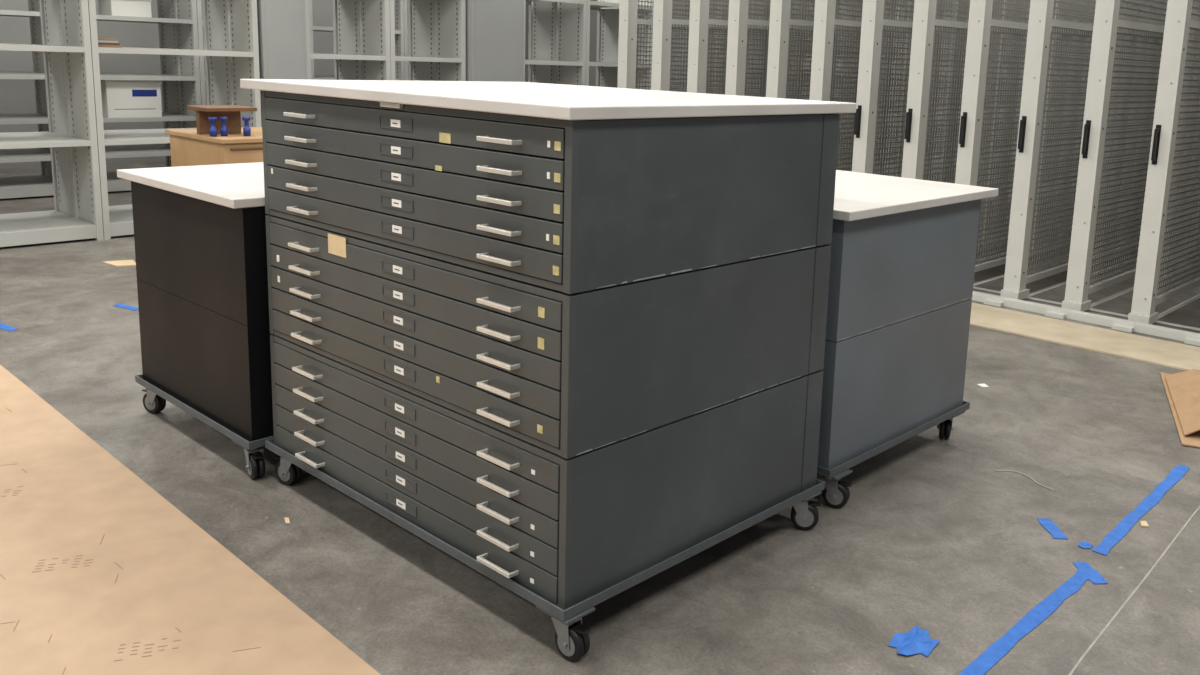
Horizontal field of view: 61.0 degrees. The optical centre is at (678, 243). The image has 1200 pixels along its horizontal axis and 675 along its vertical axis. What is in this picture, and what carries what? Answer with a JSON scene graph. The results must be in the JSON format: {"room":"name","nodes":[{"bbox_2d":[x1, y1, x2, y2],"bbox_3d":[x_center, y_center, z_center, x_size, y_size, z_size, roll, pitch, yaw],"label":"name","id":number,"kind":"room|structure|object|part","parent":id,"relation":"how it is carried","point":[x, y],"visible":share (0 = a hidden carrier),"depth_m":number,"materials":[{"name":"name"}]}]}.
{"room":"archive storage room","nodes":[
{"label":"archive storage room","id":0,"kind":"room"},
{"bbox_2d":[0,0,528,168],"bbox_3d":[-8.149,-3.095,11.194,0.100,4.600,17.000,11,14,41],"label":"wall","id":1,"kind":"structure","parent":0,"point":[17,96],"depth_m":12.60,"materials":[{"name":"paint"}]},
{"bbox_2d":[0,161,1199,674],"bbox_3d":[-1.519,0.530,5.686,18.000,0.100,17.000,11,14,41],"label":"floor","id":2,"kind":"structure","parent":0,"point":[927,535],"depth_m":3.32,"materials":[{"name":"concrete"}]},
{"bbox_2d":[0,323,18,330],"bbox_3d":[-3.719,0.431,5.499,0.459,0.002,0.055,8,12,31],"label":"tape","id":3,"kind":"object","parent":2,"relation":"on","point":[2,326],"visible":1,"depth_m":5.42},
{"bbox_2d":[0,0,53,198],"bbox_3d":[-6.659,-1.895,9.635,0.900,2.900,1.245,11,14,41],"label":"metal shelving unit","id":4,"kind":"object","parent":2,"relation":"on","point":[33,185],"visible":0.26,"depth_m":10.03,"materials":[{"name":"grey paint"}]},
{"bbox_2d":[0,0,103,246],"bbox_3d":[-5.217,-1.450,7.465,0.950,2.900,1.320,11,14,41],"label":"metal shelving unit","id":5,"kind":"object","parent":2,"relation":"on","point":[71,137],"visible":1,"depth_m":7.87,"materials":[{"name":"grey paint"}]},
{"bbox_2d":[103,260,135,266],"bbox_3d":[-3.893,0.140,7.072,0.186,0.006,0.218,-6,13,-36],"label":"scrap","id":6,"kind":"object","parent":2,"relation":"on","point":[120,262],"visible":0.86,"depth_m":7.08,"materials":[{"name":"beige paper"}]},
{"bbox_2d":[113,304,138,309],"bbox_3d":[-3.225,0.371,5.932,0.206,0.002,0.054,7,12,27],"label":"tape","id":7,"kind":"object","parent":2,"relation":"on","point":[117,305],"visible":0.92,"depth_m":5.93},
{"bbox_2d":[96,0,200,191],"bbox_3d":[-5.822,-2.031,10.553,0.900,2.900,1.245,11,14,41],"label":"metal shelving unit","id":8,"kind":"object","parent":2,"relation":"on","point":[179,77],"visible":0.34,"depth_m":10.84,"materials":[{"name":"grey paint"}]},
{"bbox_2d":[98,0,151,17],"bbox_3d":[-5.665,-2.416,10.378,0.370,0.190,0.400,11,14,41],"label":"carton","id":9,"kind":"object","parent":8,"relation":"on","point":[133,8],"visible":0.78,"depth_m":10.26,"materials":[{"name":"white cardboard"}]},
{"bbox_2d":[100,80,161,117],"bbox_3d":[-5.731,-1.525,10.528,0.435,0.400,0.540,11,14,41],"label":"storage box","id":10,"kind":"object","parent":8,"relation":"in","point":[120,98],"visible":0.87,"depth_m":10.37,"materials":[{"name":"white cardboard"}]},
{"bbox_2d":[88,0,261,239],"bbox_3d":[-4.340,-1.593,8.427,0.950,2.900,1.290,11,14,41],"label":"metal shelving unit","id":11,"kind":"object","parent":2,"relation":"on","point":[230,27],"visible":0.41,"depth_m":8.63,"materials":[{"name":"grey paint"}]},
{"bbox_2d":[98,38,120,47],"bbox_3d":[-4.560,-1.584,7.996,0.250,0.068,0.220,11,14,41],"label":"books","id":12,"kind":"object","parent":11,"relation":"on","point":[110,43],"visible":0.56,"depth_m":7.93,"materials":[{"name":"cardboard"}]},
{"bbox_2d":[0,365,380,674],"bbox_3d":[-4.092,0.750,3.660,8.900,0.004,2.930,11,14,41],"label":"board","id":13,"kind":"object","parent":2,"relation":"on","point":[101,574],"visible":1,"depth_m":2.91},
{"bbox_2d":[117,162,273,478],"bbox_3d":[-1.538,0.223,4.225,1.047,1.022,1.065,11,14,41],"label":"file cabinet","id":14,"kind":"object","parent":2,"relation":"on","point":[200,230],"visible":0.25,"depth_m":3.75,"materials":[{"name":"black metal"}]},
{"bbox_2d":[117,162,264,208],"bbox_3d":[-1.528,-0.264,4.137,1.035,0.032,1.055,11,14,41],"label":"countertop","id":15,"kind":"structure","parent":14,"relation":"on","point":[238,185],"depth_m":3.85,"materials":[{"name":"white laminate"}]},
{"bbox_3d":[-1.547,0.586,4.277,1.024,0.036,1.024,11,14,41],"label":"dolly frame","id":16,"kind":"part","parent":14,"relation":"part of","materials":[{"name":"paint"}]},
{"bbox_2d":[196,0,205,104],"bbox_3d":[-4.984,-2.167,11.472,0.900,2.900,1.245,11,14,41],"label":"metal shelving unit","id":17,"kind":"object","parent":2,"relation":"on","point":[198,2],"visible":0.05,"depth_m":10.74,"materials":[{"name":"grey paint"}]},
{"bbox_2d":[165,127,262,166],"bbox_3d":[-2.828,-0.337,7.309,0.880,0.935,1.280,11,14,41],"label":"wooden cabinet","id":18,"kind":"object","parent":2,"relation":"on","point":[188,148],"visible":0.14,"depth_m":6.69,"materials":[{"name":"brown wood"}]},
{"bbox_2d":[187,105,256,136],"bbox_3d":[-3.044,-0.824,6.808,0.376,0.184,0.340,11,14,41],"label":"shelf riser","id":19,"kind":"object","parent":18,"relation":"on","point":[213,120],"visible":1,"depth_m":6.76,"materials":[{"name":"brown wood"}]},
{"bbox_2d":[257,0,306,125],"bbox_3d":[-3.730,-1.682,9.042,0.924,2.900,0.390,11,14,41],"label":"end panel","id":20,"kind":"object","parent":2,"relation":"on","point":[281,23],"visible":0.15,"depth_m":8.70,"materials":[{"name":"grey paint"}]},
{"bbox_2d":[305,0,390,79],"bbox_3d":[-3.359,-1.765,9.576,0.950,2.900,0.850,11,14,41],"label":"metal shelving unit","id":21,"kind":"object","parent":2,"relation":"on","point":[361,28],"visible":0.23,"depth_m":9.75,"materials":[{"name":"grey paint"}]},
{"bbox_2d":[309,0,404,80],"bbox_3d":[-4.147,-2.303,12.390,0.900,2.900,1.245,11,14,41],"label":"metal shelving unit","id":22,"kind":"object","parent":2,"relation":"on","point":[398,4],"visible":0.04,"depth_m":12.47,"materials":[{"name":"grey paint"}]},
{"bbox_2d":[404,0,407,80],"bbox_3d":[-3.310,-2.438,13.308,0.900,2.900,1.245,11,14,41],"label":"metal shelving unit","id":23,"kind":"object","parent":2,"relation":"on","point":[405,1],"visible":0.05,"depth_m":12.54,"materials":[{"name":"grey paint"}]},
{"bbox_2d":[390,0,465,80],"bbox_3d":[-2.785,-1.859,10.206,0.950,2.900,0.855,11,14,41],"label":"metal shelving unit","id":24,"kind":"object","parent":2,"relation":"on","point":[436,28],"visible":0.19,"depth_m":10.39,"materials":[{"name":"grey paint"}]},
{"bbox_2d":[466,0,523,81],"bbox_3d":[-2.193,-1.931,10.728,0.924,2.900,0.660,11,14,41],"label":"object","id":25,"kind":"object","parent":2,"relation":"on","point":[494,28],"visible":0.16,"depth_m":10.35,"materials":[{"name":"grey paint"}]},
{"bbox_2d":[240,79,856,660],"bbox_3d":[-0.472,0.203,3.422,1.675,1.422,1.219,11,14,41],"label":"file cabinet","id":26,"kind":"object","parent":2,"relation":"on","point":[568,341],"visible":1,"depth_m":2.83,"materials":[{"name":"grey metal"}]},
{"bbox_3d":[-0.808,-0.389,2.852,0.100,0.013,0.013,11,14,41],"label":"lock plate","id":27,"kind":"part","parent":26,"relation":"part of","materials":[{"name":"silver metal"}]},
{"bbox_3d":[-0.485,0.765,3.499,1.593,0.036,1.165,11,14,41],"label":"dolly frame","id":28,"kind":"part","parent":26,"relation":"part of","materials":[{"name":"paint"}]},
{"bbox_2d":[240,79,856,119],"bbox_3d":[-0.455,-0.483,3.309,1.650,0.032,1.213,11,14,41],"label":"countertop","id":29,"kind":"structure","parent":26,"relation":"on","point":[542,100],"depth_m":2.90,"materials":[{"name":"white laminate"}]},
{"bbox_2d":[524,0,586,85],"bbox_3d":[-1.708,-2.033,11.387,0.950,2.900,0.920,11,14,41],"label":"metal shelving unit","id":30,"kind":"object","parent":2,"relation":"on","point":[557,28],"visible":0.3,"depth_m":11.60,"materials":[{"name":"grey paint"}]},
{"bbox_2d":[585,0,653,89],"bbox_3d":[-1.030,-2.143,12.131,0.950,2.900,1.095,11,14,41],"label":"metal shelving unit","id":31,"kind":"object","parent":2,"relation":"on","point":[606,63],"visible":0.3,"depth_m":12.56,"materials":[{"name":"grey paint"}]},
{"bbox_2d":[817,170,998,507],"bbox_3d":[0.328,0.248,4.328,1.598,1.068,1.110,11,14,41],"label":"file cabinet","id":32,"kind":"object","parent":2,"relation":"on","point":[903,250],"visible":0.35,"depth_m":3.75,"materials":[{"name":"grey metal"}]},
{"bbox_3d":[0.322,0.636,4.375,1.522,0.036,1.051,11,14,41],"label":"dolly frame","id":33,"kind":"part","parent":32,"relation":"part of","materials":[{"name":"paint"}]},
{"bbox_2d":[833,170,998,220],"bbox_3d":[0.342,-0.262,4.240,1.584,0.032,1.110,11,14,41],"label":"countertop","id":34,"kind":"structure","parent":32,"relation":"on","point":[858,195],"depth_m":3.86,"materials":[{"name":"white laminate"}]},
{"bbox_2d":[888,625,939,656],"bbox_3d":[0.639,1.080,2.753,0.115,0.010,0.162,11,14,41],"label":"tape","id":35,"kind":"object","parent":2,"relation":"on","point":[917,640],"visible":1,"depth_m":2.75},
{"bbox_2d":[977,383,988,387],"bbox_3d":[1.511,0.704,5.031,0.045,0.004,0.049,-2,11,-21],"label":"paper scrap","id":36,"kind":"object","parent":2,"relation":"on","point":[983,385],"visible":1,"depth_m":5.03,"materials":[{"name":"white paper"}]},
{"bbox_2d":[994,470,1053,489],"bbox_3d":[1.338,0.902,3.903,0.242,0.004,0.059,12,14,43],"label":"string","id":37,"kind":"object","parent":2,"relation":"on","point":[994,470],"visible":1,"depth_m":3.92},
{"bbox_2d":[959,568,1093,674],"bbox_3d":[0.869,1.095,2.742,0.054,0.002,1.252,11,14,41],"label":"tape","id":38,"kind":"object","parent":2,"relation":"on","point":[1041,611],"visible":1,"depth_m":2.86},
{"bbox_2d":[1037,518,1067,538],"bbox_3d":[1.278,0.976,3.480,0.053,0.002,0.156,2,10,-2],"label":"tape","id":39,"kind":"object","parent":2,"relation":"on","point":[1047,524],"visible":1,"depth_m":3.48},
{"bbox_2d":[970,303,1199,370],"bbox_3d":[1.076,0.292,7.199,7.000,0.014,0.530,11,14,41],"label":"ramp","id":40,"kind":"object","parent":2,"relation":"on","point":[1169,354],"visible":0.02,"depth_m":5.98,"materials":[{"name":"beige wood"}]},
{"bbox_2d":[971,235,1199,345],"bbox_3d":[2.464,0.115,8.350,6.500,0.050,2.900,11,14,41],"label":"floor track","id":41,"kind":"object","parent":2,"relation":"on","point":[1192,338],"visible":0.23,"depth_m":6.52,"materials":[{"name":"grey metal"}]},
{"bbox_2d":[617,0,795,94],"bbox_3d":[0.350,-1.697,10.044,0.124,2.845,2.650,11,14,41],"label":"storage rack","id":42,"kind":"object","parent":41,"relation":"on","point":[628,41],"visible":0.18,"depth_m":9.15,"materials":[{"name":"grey metal"}]},
{"bbox_2d":[651,0,812,96],"bbox_3d":[0.661,-1.636,9.769,0.124,2.845,2.650,11,14,41],"label":"storage rack","id":43,"kind":"object","parent":41,"relation":"on","point":[663,21],"visible":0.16,"depth_m":8.89,"materials":[{"name":"grey metal"}]},
{"bbox_2d":[687,0,854,167],"bbox_3d":[0.973,-1.575,9.494,0.124,2.845,2.650,11,14,41],"label":"storage rack","id":44,"kind":"object","parent":41,"relation":"on","point":[700,21],"visible":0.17,"depth_m":8.64,"materials":[{"name":"grey metal"}]},
{"bbox_2d":[725,0,901,175],"bbox_3d":[1.285,-1.514,9.219,0.124,2.845,2.650,11,14,41],"label":"storage rack","id":45,"kind":"object","parent":41,"relation":"on","point":[738,15],"visible":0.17,"depth_m":8.40,"materials":[{"name":"grey metal"}]},
{"bbox_2d":[766,0,933,175],"bbox_3d":[1.596,-1.453,8.944,0.124,2.845,2.650,11,14,41],"label":"storage rack","id":46,"kind":"object","parent":41,"relation":"on","point":[780,10],"visible":0.16,"depth_m":8.16,"materials":[{"name":"grey metal"}]},
{"bbox_2d":[809,0,969,181],"bbox_3d":[1.908,-1.393,8.669,0.124,2.845,2.650,11,14,41],"label":"storage rack","id":47,"kind":"object","parent":41,"relation":"on","point":[825,21],"visible":0.24,"depth_m":7.99,"materials":[{"name":"grey metal"}]},
{"bbox_2d":[852,0,1024,227],"bbox_3d":[2.219,-1.331,8.394,0.124,2.845,2.650,11,14,41],"label":"storage rack","id":48,"kind":"object","parent":41,"relation":"on","point":[872,24],"visible":0.37,"depth_m":7.67,"materials":[{"name":"grey metal"}]},
{"bbox_2d":[901,0,1066,249],"bbox_3d":[2.531,-1.271,8.119,0.124,2.845,2.650,11,14,41],"label":"storage rack","id":49,"kind":"object","parent":41,"relation":"on","point":[925,11],"visible":0.32,"depth_m":7.44,"materials":[{"name":"grey metal"}]},
{"bbox_2d":[955,0,1095,271],"bbox_3d":[2.842,-1.210,7.844,0.124,2.845,2.650,11,14,41],"label":"storage rack","id":50,"kind":"object","parent":41,"relation":"on","point":[980,23],"visible":0.29,"depth_m":7.28,"materials":[{"name":"grey metal"}]},
{"bbox_2d":[1000,0,1166,299],"bbox_3d":[3.154,-1.149,7.569,0.124,2.845,2.650,11,14,41],"label":"storage rack","id":51,"kind":"object","parent":41,"relation":"on","point":[1016,277],"visible":0.55,"depth_m":6.96,"materials":[{"name":"grey metal"}]},
{"bbox_2d":[1061,0,1199,311],"bbox_3d":[3.465,-1.088,7.294,0.124,2.845,2.650,11,14,41],"label":"storage rack","id":52,"kind":"object","parent":41,"relation":"on","point":[1107,22],"visible":0.68,"depth_m":6.71,"materials":[{"name":"grey metal"}]},
{"bbox_2d":[1128,0,1199,323],"bbox_3d":[3.777,-1.027,7.019,0.124,2.845,2.650,11,14,41],"label":"storage rack","id":53,"kind":"object","parent":41,"relation":"on","point":[1146,296],"visible":0.98,"depth_m":6.27,"materials":[{"name":"grey metal"}]},
{"bbox_2d":[1078,541,1092,548],"bbox_3d":[1.346,0.997,3.360,0.039,0.008,0.046,11,14,41],"label":"tape","id":54,"kind":"object","parent":2,"relation":"on","point":[1082,544],"visible":1,"depth_m":3.36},
{"bbox_2d":[1073,562,1107,583],"bbox_3d":[1.289,1.031,3.179,0.054,0.002,0.137,1,10,-4],"label":"tape","id":55,"kind":"object","parent":2,"relation":"on","point":[1097,578],"visible":1,"depth_m":3.18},
{"bbox_2d":[1069,506,1199,674],"bbox_3d":[1.466,1.040,3.176,0.016,0.001,2.602,10,13,38],"label":"floor line","id":56,"kind":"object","parent":2,"relation":"on","point":[1198,508],"depth_m":3.04,"materials":[{"name":"grey paint"}]},
{"bbox_2d":[1091,465,1189,554],"bbox_3d":[1.702,0.953,3.697,0.053,0.002,1.021,11,13,39],"label":"tape","id":57,"kind":"object","parent":2,"relation":"on","point":[1112,538],"visible":1,"depth_m":3.64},
{"bbox_2d":[1140,521,1148,526],"bbox_3d":[1.620,0.977,3.537,0.025,0.006,0.043,4,10,12],"label":"chip","id":58,"kind":"object","parent":2,"relation":"on","point":[1143,523],"visible":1,"depth_m":3.53,"materials":[{"name":"beige paper"}]},
{"bbox_2d":[1160,369,1199,447],"bbox_3d":[2.749,0.754,4.653,0.892,0.123,1.153,6,11,20],"label":"cardboard box","id":59,"kind":"object","parent":2,"relation":"on","point":[1182,389],"visible":1,"depth_m":4.75,"materials":[{"name":"brown cardboard"}]},
{"bbox_2d":[589,0,1199,224],"bbox_3d":[4.290,-2.711,11.549,18.000,4.600,0.100,11,14,41],"label":"wall","id":60,"kind":"structure","parent":0,"point":[593,13],"depth_m":11.97,"materials":[{"name":"paint"}]}
]}

